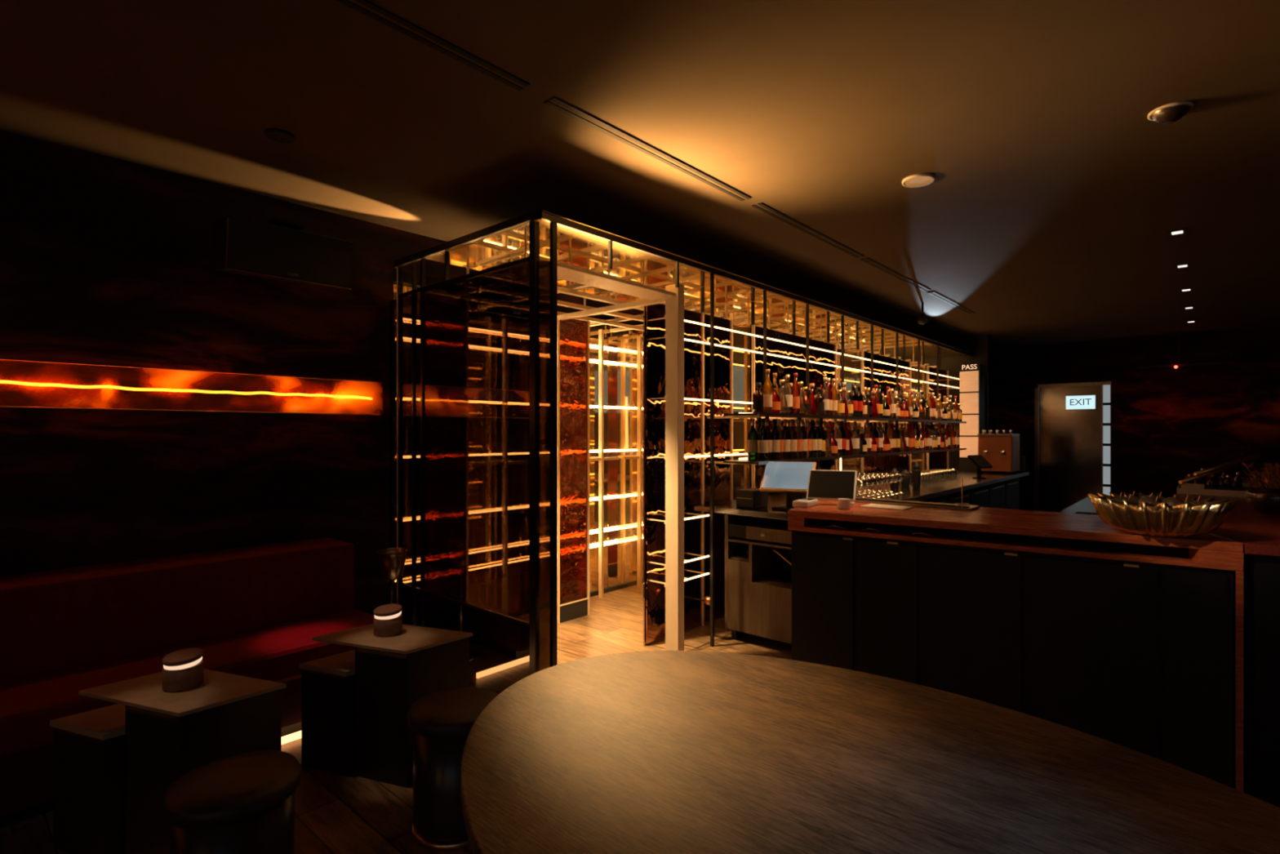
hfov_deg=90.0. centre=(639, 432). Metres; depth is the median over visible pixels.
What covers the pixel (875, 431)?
bottle
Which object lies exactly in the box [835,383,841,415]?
bottle
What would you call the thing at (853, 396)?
bottle
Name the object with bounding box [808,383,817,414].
bottle
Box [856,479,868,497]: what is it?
glass
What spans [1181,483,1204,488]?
box
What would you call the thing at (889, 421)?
bottle
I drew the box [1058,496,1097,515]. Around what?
station
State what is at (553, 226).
frame post
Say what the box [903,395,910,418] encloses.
bottle
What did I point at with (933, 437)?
bottle
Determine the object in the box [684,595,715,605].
lamp
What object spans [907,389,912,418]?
bottle
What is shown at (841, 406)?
bottle
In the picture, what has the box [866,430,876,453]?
bottle
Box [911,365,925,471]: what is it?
niche
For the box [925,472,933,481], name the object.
tumbler
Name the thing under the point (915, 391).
bottle
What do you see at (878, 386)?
bottle
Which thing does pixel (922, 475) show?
tumbler
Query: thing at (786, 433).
bottle
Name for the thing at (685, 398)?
tube
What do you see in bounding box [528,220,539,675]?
frame post
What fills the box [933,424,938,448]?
bottle
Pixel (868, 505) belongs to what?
menu
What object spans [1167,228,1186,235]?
recessed light
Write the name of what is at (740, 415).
shelf
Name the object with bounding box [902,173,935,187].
ceiling speaker
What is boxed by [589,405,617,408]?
tube
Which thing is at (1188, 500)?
fruit
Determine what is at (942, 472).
tumbler
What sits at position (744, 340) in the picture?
mirror
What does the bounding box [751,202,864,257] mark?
ceiling vent
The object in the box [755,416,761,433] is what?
bottle
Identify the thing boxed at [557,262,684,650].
door frame
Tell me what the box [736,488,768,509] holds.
receipt printer
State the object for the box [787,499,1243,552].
countertop
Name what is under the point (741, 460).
shelf
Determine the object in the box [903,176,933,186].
grille
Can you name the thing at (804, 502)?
card reader
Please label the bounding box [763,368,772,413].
bottle
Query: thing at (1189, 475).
bottle
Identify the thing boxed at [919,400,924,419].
bottle
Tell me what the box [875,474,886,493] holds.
glass
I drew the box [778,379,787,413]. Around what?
bottle
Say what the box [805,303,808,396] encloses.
rod
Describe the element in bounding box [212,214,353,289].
wall speaker
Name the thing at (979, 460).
terminal
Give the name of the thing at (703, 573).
tube
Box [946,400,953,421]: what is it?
bottle
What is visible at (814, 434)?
bottle
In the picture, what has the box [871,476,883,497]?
glass
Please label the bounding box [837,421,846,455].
bottle
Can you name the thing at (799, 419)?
bottle
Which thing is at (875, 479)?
glass
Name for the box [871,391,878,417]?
bottle
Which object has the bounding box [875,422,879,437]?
bottle
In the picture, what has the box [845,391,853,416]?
bottle
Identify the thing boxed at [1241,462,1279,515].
flower bowl
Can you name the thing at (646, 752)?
table
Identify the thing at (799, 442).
bottle
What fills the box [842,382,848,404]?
bottle
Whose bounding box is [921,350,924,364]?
hanging rod
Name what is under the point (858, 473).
glass
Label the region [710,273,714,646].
rod
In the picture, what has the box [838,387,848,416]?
bottle
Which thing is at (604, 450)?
tube
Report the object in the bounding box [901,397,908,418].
bottle
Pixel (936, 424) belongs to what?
bottle
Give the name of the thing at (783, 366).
mirror
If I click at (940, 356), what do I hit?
hanging rod
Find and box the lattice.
[466,249,936,367]
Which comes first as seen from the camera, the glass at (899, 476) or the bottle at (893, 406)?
the glass at (899, 476)
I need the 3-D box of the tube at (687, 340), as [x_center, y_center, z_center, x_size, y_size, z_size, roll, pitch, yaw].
[2.352,-0.640,6.840,0.193,0.024,6.748,0,0,42]
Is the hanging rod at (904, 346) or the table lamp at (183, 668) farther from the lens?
the hanging rod at (904, 346)
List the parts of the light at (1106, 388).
frosted pane, frosted pane, frosted pane, frosted pane, frosted pane, frosted pane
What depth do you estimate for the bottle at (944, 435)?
7.76 m
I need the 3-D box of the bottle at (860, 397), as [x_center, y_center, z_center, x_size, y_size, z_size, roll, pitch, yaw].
[2.007,-0.286,5.874,0.073,0.305,0.073,0,0,42]
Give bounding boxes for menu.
[859,503,913,510]
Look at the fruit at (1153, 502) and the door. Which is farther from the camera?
the door
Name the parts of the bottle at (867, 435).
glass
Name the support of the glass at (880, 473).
on the counter at (1000, 490)
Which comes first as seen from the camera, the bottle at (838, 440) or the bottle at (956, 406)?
the bottle at (838, 440)
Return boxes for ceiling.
[0,0,1279,350]
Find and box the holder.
[837,497,850,509]
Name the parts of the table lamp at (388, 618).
lid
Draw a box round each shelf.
[706,412,966,424]
[706,448,966,465]
[729,552,748,560]
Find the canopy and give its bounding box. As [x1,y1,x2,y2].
[393,208,973,359]
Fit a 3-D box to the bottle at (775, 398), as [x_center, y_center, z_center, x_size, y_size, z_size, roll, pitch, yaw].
[0.991,-0.246,4.733,0.092,0.225,0.092,0,0,42]
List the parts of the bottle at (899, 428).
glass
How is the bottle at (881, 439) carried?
on the shelf at (741, 460)
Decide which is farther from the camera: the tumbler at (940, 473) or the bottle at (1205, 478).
the tumbler at (940, 473)
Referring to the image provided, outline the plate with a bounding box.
[264,128,294,143]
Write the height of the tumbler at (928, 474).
0.090 m
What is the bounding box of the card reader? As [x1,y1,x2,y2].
[792,497,817,507]
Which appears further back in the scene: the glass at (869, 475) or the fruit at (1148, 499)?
the glass at (869, 475)
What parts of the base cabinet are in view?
panel, drawer, rail, drawer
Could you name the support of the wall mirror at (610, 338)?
attached to the wall at (104, 260)
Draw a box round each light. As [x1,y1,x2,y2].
[0,359,382,415]
[840,457,841,470]
[1102,384,1111,495]
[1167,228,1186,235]
[1174,262,1190,267]
[1179,288,1193,291]
[1182,306,1195,309]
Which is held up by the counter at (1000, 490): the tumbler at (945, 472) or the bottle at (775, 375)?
the tumbler at (945, 472)
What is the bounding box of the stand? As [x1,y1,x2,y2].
[954,478,969,510]
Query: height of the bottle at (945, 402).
0.235 m
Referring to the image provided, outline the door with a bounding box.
[1034,381,1111,512]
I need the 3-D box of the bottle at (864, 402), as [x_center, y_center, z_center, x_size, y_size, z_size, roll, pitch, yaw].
[2.069,-0.252,5.949,0.065,0.235,0.065,0,0,42]
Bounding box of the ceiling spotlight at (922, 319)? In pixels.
[916,302,928,324]
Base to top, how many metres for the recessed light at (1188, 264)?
0.008 m
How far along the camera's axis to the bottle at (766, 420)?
4.65 m
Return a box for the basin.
[1075,511,1097,515]
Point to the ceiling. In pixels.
(1054, 198)
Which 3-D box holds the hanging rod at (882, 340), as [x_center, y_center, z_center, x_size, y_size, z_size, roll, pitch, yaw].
[2.866,-1.006,7.565,0.022,0.192,0.022,0,0,42]
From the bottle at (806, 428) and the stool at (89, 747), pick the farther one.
the bottle at (806, 428)
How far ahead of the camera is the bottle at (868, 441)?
6.01 m
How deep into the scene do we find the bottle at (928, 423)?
7.32 m
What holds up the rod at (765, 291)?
on the shelf at (740, 415)
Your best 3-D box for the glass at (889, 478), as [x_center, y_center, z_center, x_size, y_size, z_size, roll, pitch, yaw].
[2.114,0.458,5.484,0.094,0.165,0.092,0,0,42]
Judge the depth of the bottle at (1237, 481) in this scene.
4.66 m
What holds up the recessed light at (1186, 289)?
in the ceiling
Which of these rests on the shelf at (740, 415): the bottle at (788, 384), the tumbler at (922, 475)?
the bottle at (788, 384)
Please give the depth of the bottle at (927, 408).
7.24 m
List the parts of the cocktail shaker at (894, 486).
lid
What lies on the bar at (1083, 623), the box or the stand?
the stand
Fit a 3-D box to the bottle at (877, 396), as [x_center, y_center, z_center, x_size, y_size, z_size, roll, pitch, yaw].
[2.286,-0.296,6.198,0.063,0.325,0.063,0,0,42]
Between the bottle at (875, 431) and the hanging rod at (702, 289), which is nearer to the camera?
the hanging rod at (702, 289)
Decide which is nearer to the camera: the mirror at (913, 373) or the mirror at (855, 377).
the mirror at (855, 377)
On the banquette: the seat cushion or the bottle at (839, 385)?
the seat cushion
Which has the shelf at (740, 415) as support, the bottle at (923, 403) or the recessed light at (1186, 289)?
the bottle at (923, 403)
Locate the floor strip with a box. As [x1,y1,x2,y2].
[281,730,301,744]
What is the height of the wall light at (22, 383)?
0.220 m
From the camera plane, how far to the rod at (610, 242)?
3.65 m
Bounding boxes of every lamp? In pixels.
[161,647,203,692]
[373,603,402,636]
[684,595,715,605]
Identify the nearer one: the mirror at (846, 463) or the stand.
the stand
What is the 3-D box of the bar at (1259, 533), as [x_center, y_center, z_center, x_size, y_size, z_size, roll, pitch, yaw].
[4.254,0.946,3.933,1.460,1.049,4.870,0,0,42]
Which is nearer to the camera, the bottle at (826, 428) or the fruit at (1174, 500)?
the fruit at (1174, 500)
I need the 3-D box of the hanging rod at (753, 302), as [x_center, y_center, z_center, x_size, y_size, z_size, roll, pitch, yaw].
[0.954,-1.006,5.411,0.022,0.192,0.022,0,0,42]
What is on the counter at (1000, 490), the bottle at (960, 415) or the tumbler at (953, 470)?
the tumbler at (953, 470)
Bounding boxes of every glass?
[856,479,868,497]
[857,472,868,491]
[857,476,866,497]
[861,475,871,496]
[861,478,873,497]
[866,477,878,497]
[867,475,876,495]
[871,475,882,494]
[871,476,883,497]
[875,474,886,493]
[876,475,888,496]
[880,473,889,493]
[882,475,892,495]
[885,475,897,494]
[889,474,901,493]
[895,473,905,493]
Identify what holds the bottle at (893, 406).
on the shelf at (740, 415)
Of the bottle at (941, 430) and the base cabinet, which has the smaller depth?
the base cabinet
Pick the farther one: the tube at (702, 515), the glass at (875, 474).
the glass at (875, 474)
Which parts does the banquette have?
backrest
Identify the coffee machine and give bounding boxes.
[977,433,1019,474]
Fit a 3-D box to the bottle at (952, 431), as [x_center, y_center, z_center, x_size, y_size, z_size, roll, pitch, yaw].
[3.902,0.043,7.993,0.063,0.325,0.063,0,0,42]
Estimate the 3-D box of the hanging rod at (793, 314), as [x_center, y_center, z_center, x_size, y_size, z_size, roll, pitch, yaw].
[1.432,-1.006,5.950,0.022,0.192,0.022,0,0,42]
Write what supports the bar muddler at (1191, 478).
on the serving tray at (1220, 491)
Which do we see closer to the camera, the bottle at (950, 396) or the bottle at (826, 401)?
the bottle at (826, 401)
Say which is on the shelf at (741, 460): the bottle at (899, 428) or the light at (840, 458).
the bottle at (899, 428)
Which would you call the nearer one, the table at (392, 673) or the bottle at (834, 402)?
the table at (392, 673)
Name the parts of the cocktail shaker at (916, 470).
lid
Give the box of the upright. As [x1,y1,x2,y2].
[589,328,618,598]
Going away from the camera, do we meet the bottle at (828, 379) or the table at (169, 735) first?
the table at (169, 735)
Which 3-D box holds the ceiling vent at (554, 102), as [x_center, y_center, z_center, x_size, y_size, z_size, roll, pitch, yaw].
[0.127,-1.388,3.241,0.067,0.008,1.524,0,0,42]
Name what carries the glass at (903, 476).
on the counter at (1000, 490)
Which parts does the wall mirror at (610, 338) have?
trim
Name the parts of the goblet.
stem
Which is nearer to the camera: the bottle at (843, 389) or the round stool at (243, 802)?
the round stool at (243, 802)
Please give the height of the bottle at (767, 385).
0.235 m
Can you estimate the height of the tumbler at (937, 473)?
0.090 m
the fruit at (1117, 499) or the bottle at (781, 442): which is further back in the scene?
the bottle at (781, 442)
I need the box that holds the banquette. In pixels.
[0,537,374,826]
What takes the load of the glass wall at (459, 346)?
on the floor
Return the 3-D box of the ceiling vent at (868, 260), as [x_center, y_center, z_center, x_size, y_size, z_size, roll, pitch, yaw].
[2.303,-1.388,5.691,0.067,0.008,1.530,0,0,42]
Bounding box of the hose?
[772,549,791,565]
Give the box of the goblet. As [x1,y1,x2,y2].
[375,547,407,604]
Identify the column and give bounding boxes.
[959,363,984,471]
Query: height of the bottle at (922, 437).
0.235 m
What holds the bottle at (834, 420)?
on the shelf at (741, 460)
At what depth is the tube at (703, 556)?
4.50 m
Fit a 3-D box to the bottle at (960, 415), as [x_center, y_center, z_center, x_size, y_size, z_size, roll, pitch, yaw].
[4.083,-0.252,8.200,0.065,0.235,0.065,0,0,42]
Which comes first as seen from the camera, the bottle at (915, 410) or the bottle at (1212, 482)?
the bottle at (1212, 482)
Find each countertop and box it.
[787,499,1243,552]
[1177,475,1279,556]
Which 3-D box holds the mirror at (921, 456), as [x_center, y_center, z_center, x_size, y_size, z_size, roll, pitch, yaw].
[3.891,0.280,8.848,0.110,2.380,0.012,0,0,42]
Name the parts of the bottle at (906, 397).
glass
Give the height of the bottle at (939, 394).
0.325 m
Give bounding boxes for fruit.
[1111,492,1127,501]
[1119,493,1138,503]
[1124,491,1140,502]
[1137,493,1159,503]
[1141,493,1162,502]
[1149,496,1160,504]
[1160,494,1184,505]
[1174,497,1195,506]
[1181,493,1193,502]
[1190,495,1206,506]
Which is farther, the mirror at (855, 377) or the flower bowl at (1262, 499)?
the mirror at (855, 377)
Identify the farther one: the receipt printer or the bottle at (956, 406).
the bottle at (956, 406)
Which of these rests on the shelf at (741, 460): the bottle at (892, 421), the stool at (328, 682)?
the bottle at (892, 421)
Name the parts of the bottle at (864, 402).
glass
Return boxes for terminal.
[759,461,816,511]
[967,454,993,479]
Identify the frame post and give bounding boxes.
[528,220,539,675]
[550,222,557,666]
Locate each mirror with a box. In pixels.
[392,270,643,597]
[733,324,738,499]
[738,324,750,488]
[750,324,837,494]
[837,348,850,470]
[850,351,859,473]
[859,350,911,473]
[911,365,917,471]
[917,365,925,470]
[925,365,948,470]
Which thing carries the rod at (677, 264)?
hanging from the canopy
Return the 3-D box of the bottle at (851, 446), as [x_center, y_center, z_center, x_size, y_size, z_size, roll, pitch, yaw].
[1.870,0.076,5.736,0.085,0.260,0.085,0,0,42]
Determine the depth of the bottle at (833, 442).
5.42 m
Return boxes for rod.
[608,240,612,270]
[675,262,679,287]
[700,287,704,312]
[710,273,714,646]
[751,301,754,324]
[763,289,766,413]
[792,313,795,334]
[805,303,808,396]
[826,323,830,342]
[840,315,844,387]
[856,331,858,349]
[871,324,873,396]
[880,338,884,355]
[896,332,898,397]
[902,345,905,360]
[917,339,919,400]
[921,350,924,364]
[936,345,938,399]
[938,355,941,368]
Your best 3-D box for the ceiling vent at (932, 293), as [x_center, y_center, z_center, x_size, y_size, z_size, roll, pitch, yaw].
[3.375,-1.388,6.899,0.067,0.008,1.500,0,0,42]
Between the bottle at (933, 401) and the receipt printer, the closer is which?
the receipt printer
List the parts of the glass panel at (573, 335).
kick plate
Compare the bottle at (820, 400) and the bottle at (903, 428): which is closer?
the bottle at (820, 400)
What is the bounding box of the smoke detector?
[1147,101,1194,124]
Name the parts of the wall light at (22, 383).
edge trim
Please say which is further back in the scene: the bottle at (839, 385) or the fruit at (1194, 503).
the bottle at (839, 385)
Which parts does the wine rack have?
edge frame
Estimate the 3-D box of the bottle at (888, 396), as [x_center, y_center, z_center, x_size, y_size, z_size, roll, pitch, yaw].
[2.488,-0.296,6.420,0.063,0.325,0.063,0,0,42]
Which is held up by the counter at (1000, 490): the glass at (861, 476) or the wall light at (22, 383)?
the glass at (861, 476)
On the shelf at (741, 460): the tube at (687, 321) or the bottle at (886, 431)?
the bottle at (886, 431)
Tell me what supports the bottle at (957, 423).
on the shelf at (741, 460)
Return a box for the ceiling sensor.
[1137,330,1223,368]
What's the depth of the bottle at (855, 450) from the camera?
5.84 m
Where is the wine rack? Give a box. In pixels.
[643,303,733,645]
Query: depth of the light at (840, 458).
4.51 m
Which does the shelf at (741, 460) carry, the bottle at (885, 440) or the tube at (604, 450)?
the bottle at (885, 440)
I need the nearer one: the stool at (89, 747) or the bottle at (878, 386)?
the stool at (89, 747)
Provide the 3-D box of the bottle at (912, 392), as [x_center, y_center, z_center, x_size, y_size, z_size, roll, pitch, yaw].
[3.057,-0.296,7.198,0.063,0.325,0.063,0,0,42]
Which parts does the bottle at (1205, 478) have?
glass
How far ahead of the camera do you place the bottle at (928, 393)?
7.35 m
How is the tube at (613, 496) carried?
attached to the wall mirror at (610, 338)
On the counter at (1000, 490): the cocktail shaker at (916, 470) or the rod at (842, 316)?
the cocktail shaker at (916, 470)
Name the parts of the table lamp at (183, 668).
lid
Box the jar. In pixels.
[1253,471,1275,486]
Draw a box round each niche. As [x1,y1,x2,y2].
[733,324,750,499]
[837,348,859,473]
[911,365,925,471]
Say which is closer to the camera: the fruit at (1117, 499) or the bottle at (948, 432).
the fruit at (1117, 499)
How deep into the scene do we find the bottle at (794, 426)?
5.14 m
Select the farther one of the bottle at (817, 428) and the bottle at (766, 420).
the bottle at (817, 428)
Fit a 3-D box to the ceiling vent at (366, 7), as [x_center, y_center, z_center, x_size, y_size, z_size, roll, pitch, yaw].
[-0.975,-1.388,2.000,0.067,0.008,1.536,0,0,42]
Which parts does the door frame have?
post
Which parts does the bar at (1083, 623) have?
panel, panel, panel, rail, panel, panel, corner trim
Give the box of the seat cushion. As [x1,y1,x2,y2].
[0,608,374,758]
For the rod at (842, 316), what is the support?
on the shelf at (740, 415)
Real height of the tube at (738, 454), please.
0.024 m
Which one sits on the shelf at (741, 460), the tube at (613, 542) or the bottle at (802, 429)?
the bottle at (802, 429)
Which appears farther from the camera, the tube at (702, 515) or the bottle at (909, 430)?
the bottle at (909, 430)
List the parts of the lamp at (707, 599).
arm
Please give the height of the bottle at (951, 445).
0.260 m
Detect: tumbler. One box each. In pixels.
[920,473,927,482]
[920,474,924,483]
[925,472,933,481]
[926,473,929,481]
[929,472,936,480]
[931,471,938,479]
[935,471,941,479]
[937,471,944,479]
[942,470,949,478]
[943,471,946,479]
[947,469,954,477]
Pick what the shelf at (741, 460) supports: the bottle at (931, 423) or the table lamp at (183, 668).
the bottle at (931, 423)
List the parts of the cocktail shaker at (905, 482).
lid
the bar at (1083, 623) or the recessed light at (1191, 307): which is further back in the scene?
the recessed light at (1191, 307)
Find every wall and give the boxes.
[0,129,643,615]
[389,251,550,693]
[988,327,1279,510]
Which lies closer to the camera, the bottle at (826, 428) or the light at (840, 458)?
the light at (840, 458)
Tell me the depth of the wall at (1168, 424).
9.28 m
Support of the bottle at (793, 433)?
on the shelf at (741, 460)
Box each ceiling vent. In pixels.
[336,0,529,90]
[543,96,751,200]
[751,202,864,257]
[860,257,930,291]
[927,291,975,313]
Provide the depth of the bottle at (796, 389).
4.93 m
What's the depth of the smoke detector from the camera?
2.73 m
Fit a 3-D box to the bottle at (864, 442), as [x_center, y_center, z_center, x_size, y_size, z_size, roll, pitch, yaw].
[2.059,0.093,5.946,0.092,0.225,0.092,0,0,42]
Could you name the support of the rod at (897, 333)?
on the shelf at (740, 415)
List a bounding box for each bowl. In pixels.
[1086,492,1237,537]
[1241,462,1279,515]
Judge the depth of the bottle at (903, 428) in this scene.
6.70 m
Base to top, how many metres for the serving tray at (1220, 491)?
0.040 m
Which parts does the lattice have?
hanger rod, hanger rod, hanger rod, hanger rod, hanger rod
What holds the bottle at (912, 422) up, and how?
on the shelf at (741, 460)
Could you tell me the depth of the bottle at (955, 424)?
8.12 m
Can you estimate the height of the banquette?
0.820 m
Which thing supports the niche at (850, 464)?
on the floor
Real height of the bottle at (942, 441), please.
0.225 m
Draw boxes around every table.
[78,668,286,853]
[312,623,472,787]
[460,650,1279,853]
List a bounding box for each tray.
[853,497,979,510]
[977,433,1019,435]
[1177,480,1253,497]
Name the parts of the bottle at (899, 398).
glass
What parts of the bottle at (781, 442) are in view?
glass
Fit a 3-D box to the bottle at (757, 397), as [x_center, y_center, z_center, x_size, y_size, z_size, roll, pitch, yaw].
[0.883,-0.252,4.756,0.065,0.235,0.065,0,0,42]
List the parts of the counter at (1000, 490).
door, door, handle, door, handle, door, handle, door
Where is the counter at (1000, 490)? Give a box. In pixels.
[693,468,1029,519]
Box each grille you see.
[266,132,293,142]
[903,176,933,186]
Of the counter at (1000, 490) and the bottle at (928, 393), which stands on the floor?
the counter at (1000, 490)
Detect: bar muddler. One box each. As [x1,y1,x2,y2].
[1178,462,1245,484]
[1193,453,1261,476]
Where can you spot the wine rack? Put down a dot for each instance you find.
(696, 355)
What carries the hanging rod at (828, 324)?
hanging from the canopy
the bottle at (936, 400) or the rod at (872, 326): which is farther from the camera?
the bottle at (936, 400)
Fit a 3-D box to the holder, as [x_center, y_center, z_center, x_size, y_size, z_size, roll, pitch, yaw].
[1.117,0.392,3.502,0.072,0.056,0.072,0,0,42]
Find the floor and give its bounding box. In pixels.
[0,589,791,853]
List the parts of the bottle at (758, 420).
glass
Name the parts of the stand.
rod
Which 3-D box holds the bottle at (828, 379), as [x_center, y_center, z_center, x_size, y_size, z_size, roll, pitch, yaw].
[1.598,-0.296,5.428,0.063,0.325,0.063,0,0,42]
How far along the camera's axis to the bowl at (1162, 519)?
2.51 m
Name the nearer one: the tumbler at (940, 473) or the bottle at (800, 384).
the bottle at (800, 384)
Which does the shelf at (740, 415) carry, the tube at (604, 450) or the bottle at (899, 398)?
the bottle at (899, 398)
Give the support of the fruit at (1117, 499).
in the bowl at (1162, 519)
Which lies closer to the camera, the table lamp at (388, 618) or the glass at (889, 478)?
the table lamp at (388, 618)
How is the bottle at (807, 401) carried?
on the shelf at (740, 415)
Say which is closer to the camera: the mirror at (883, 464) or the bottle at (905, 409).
the bottle at (905, 409)
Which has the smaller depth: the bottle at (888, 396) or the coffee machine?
the bottle at (888, 396)
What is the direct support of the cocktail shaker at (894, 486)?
on the counter at (1000, 490)
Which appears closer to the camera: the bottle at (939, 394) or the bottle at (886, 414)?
the bottle at (886, 414)
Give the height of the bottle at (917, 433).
0.325 m
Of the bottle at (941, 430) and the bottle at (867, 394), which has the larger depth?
the bottle at (941, 430)
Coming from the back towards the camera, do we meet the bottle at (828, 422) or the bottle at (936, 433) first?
the bottle at (936, 433)
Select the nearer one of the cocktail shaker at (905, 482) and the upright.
the upright
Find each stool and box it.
[49,703,125,853]
[161,749,302,853]
[298,649,355,776]
[407,686,498,849]
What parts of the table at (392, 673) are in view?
edge rail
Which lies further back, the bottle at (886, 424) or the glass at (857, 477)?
the bottle at (886, 424)
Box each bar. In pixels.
[787,499,1243,791]
[1177,475,1279,807]
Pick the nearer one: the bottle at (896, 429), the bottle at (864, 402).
the bottle at (864, 402)
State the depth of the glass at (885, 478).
5.38 m
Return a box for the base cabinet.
[724,514,791,644]
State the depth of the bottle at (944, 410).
7.69 m
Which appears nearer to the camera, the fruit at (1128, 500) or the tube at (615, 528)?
the fruit at (1128, 500)
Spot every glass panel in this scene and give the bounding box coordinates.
[557,315,589,623]
[617,332,643,595]
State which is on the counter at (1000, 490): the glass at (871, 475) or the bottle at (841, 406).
the glass at (871, 475)
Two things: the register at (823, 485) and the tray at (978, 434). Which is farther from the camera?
the tray at (978, 434)
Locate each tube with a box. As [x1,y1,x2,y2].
[589,344,617,349]
[589,359,617,364]
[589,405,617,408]
[589,449,617,452]
[589,496,617,500]
[589,528,617,533]
[589,542,617,548]
[648,315,959,380]
[648,334,959,388]
[648,395,752,404]
[648,453,747,459]
[648,512,709,524]
[648,552,709,568]
[648,569,709,586]
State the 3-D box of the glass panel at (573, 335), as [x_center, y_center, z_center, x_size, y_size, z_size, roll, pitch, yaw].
[-0.646,0.287,5.147,0.348,2.365,0.336,0,0,42]
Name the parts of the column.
panel, panel, panel, panel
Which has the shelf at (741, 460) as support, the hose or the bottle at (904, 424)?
the bottle at (904, 424)
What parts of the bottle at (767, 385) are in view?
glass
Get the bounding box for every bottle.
[747,418,757,460]
[752,382,763,413]
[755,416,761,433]
[757,417,768,461]
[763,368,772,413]
[764,383,770,409]
[764,418,772,460]
[767,383,780,413]
[770,418,779,460]
[773,373,778,395]
[777,418,783,459]
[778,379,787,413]
[780,376,790,413]
[780,418,790,459]
[782,374,792,413]
[786,382,792,413]
[786,419,790,430]
[788,419,796,458]
[791,373,799,413]
[793,419,798,457]
[795,419,802,458]
[796,417,801,431]
[797,382,806,414]
[797,419,807,458]
[800,386,811,414]
[804,419,811,457]
[804,420,809,457]
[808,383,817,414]
[808,419,817,457]
[814,386,824,415]
[815,420,822,457]
[819,417,825,457]
[821,377,829,415]
[822,420,828,456]
[824,377,832,415]
[824,426,831,457]
[826,430,837,456]
[827,421,831,437]
[831,378,837,415]
[831,418,838,432]
[833,420,841,456]
[834,389,844,416]
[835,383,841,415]
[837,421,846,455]
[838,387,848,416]
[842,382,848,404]
[843,418,848,455]
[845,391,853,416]
[847,426,853,455]
[848,383,857,416]
[850,421,859,454]
[853,429,862,454]
[856,384,862,417]
[859,430,866,454]
[861,392,867,417]
[862,422,871,453]
[863,386,866,399]
[864,419,870,438]
[865,392,871,417]
[866,387,871,401]
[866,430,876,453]
[869,422,872,430]
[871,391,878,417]
[872,422,879,453]
[874,384,879,417]
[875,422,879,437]
[876,422,883,453]
[877,385,883,417]
[878,430,888,453]
[881,422,885,430]
[882,395,889,417]
[884,422,888,438]
[884,430,890,453]
[885,386,891,417]
[886,420,893,453]
[888,420,895,452]
[890,388,896,418]
[891,395,900,418]
[893,397,903,418]
[894,420,900,452]
[897,426,904,452]
[900,422,908,451]
[900,426,906,452]
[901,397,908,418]
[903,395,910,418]
[906,421,912,451]
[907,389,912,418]
[909,391,913,406]
[910,399,919,419]
[911,421,915,451]
[913,390,919,419]
[914,429,919,451]
[915,421,919,450]
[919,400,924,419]
[919,429,924,450]
[920,391,925,419]
[920,422,925,450]
[924,400,929,419]
[924,422,928,450]
[927,391,932,420]
[927,422,932,450]
[928,429,934,449]
[929,392,935,420]
[929,422,933,439]
[929,429,937,449]
[933,423,940,449]
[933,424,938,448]
[935,399,941,420]
[935,406,937,420]
[936,393,942,420]
[937,430,944,449]
[938,402,946,420]
[941,430,945,448]
[942,430,948,448]
[944,401,950,420]
[945,422,950,448]
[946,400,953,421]
[947,395,953,418]
[948,427,953,448]
[950,402,956,421]
[950,422,955,448]
[953,395,958,421]
[954,422,958,448]
[955,422,959,448]
[957,403,962,421]
[1186,473,1194,483]
[1200,467,1206,485]
[1208,474,1217,487]
[1221,470,1227,486]
[1224,475,1232,488]
[1234,471,1242,488]
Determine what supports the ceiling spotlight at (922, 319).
hanging from the ceiling
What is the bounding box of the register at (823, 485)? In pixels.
[806,469,857,504]
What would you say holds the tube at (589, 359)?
attached to the wall mirror at (610, 338)
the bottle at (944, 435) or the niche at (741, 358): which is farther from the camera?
the bottle at (944, 435)
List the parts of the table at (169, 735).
edge rail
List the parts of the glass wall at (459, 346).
pane, rail, rail, corner pane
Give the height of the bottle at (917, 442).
0.235 m
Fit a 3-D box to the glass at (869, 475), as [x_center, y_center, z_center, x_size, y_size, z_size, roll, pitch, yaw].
[1.990,0.458,5.495,0.094,0.165,0.092,0,0,42]
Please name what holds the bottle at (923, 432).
on the shelf at (741, 460)
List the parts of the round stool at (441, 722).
seat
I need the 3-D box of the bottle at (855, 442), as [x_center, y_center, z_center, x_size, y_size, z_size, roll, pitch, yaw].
[1.947,0.053,5.794,0.073,0.305,0.073,0,0,42]
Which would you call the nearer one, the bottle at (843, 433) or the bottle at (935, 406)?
the bottle at (843, 433)
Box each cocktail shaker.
[889,468,899,490]
[900,470,911,487]
[911,462,920,489]
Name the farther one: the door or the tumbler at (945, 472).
the door
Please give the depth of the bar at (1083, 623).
2.82 m

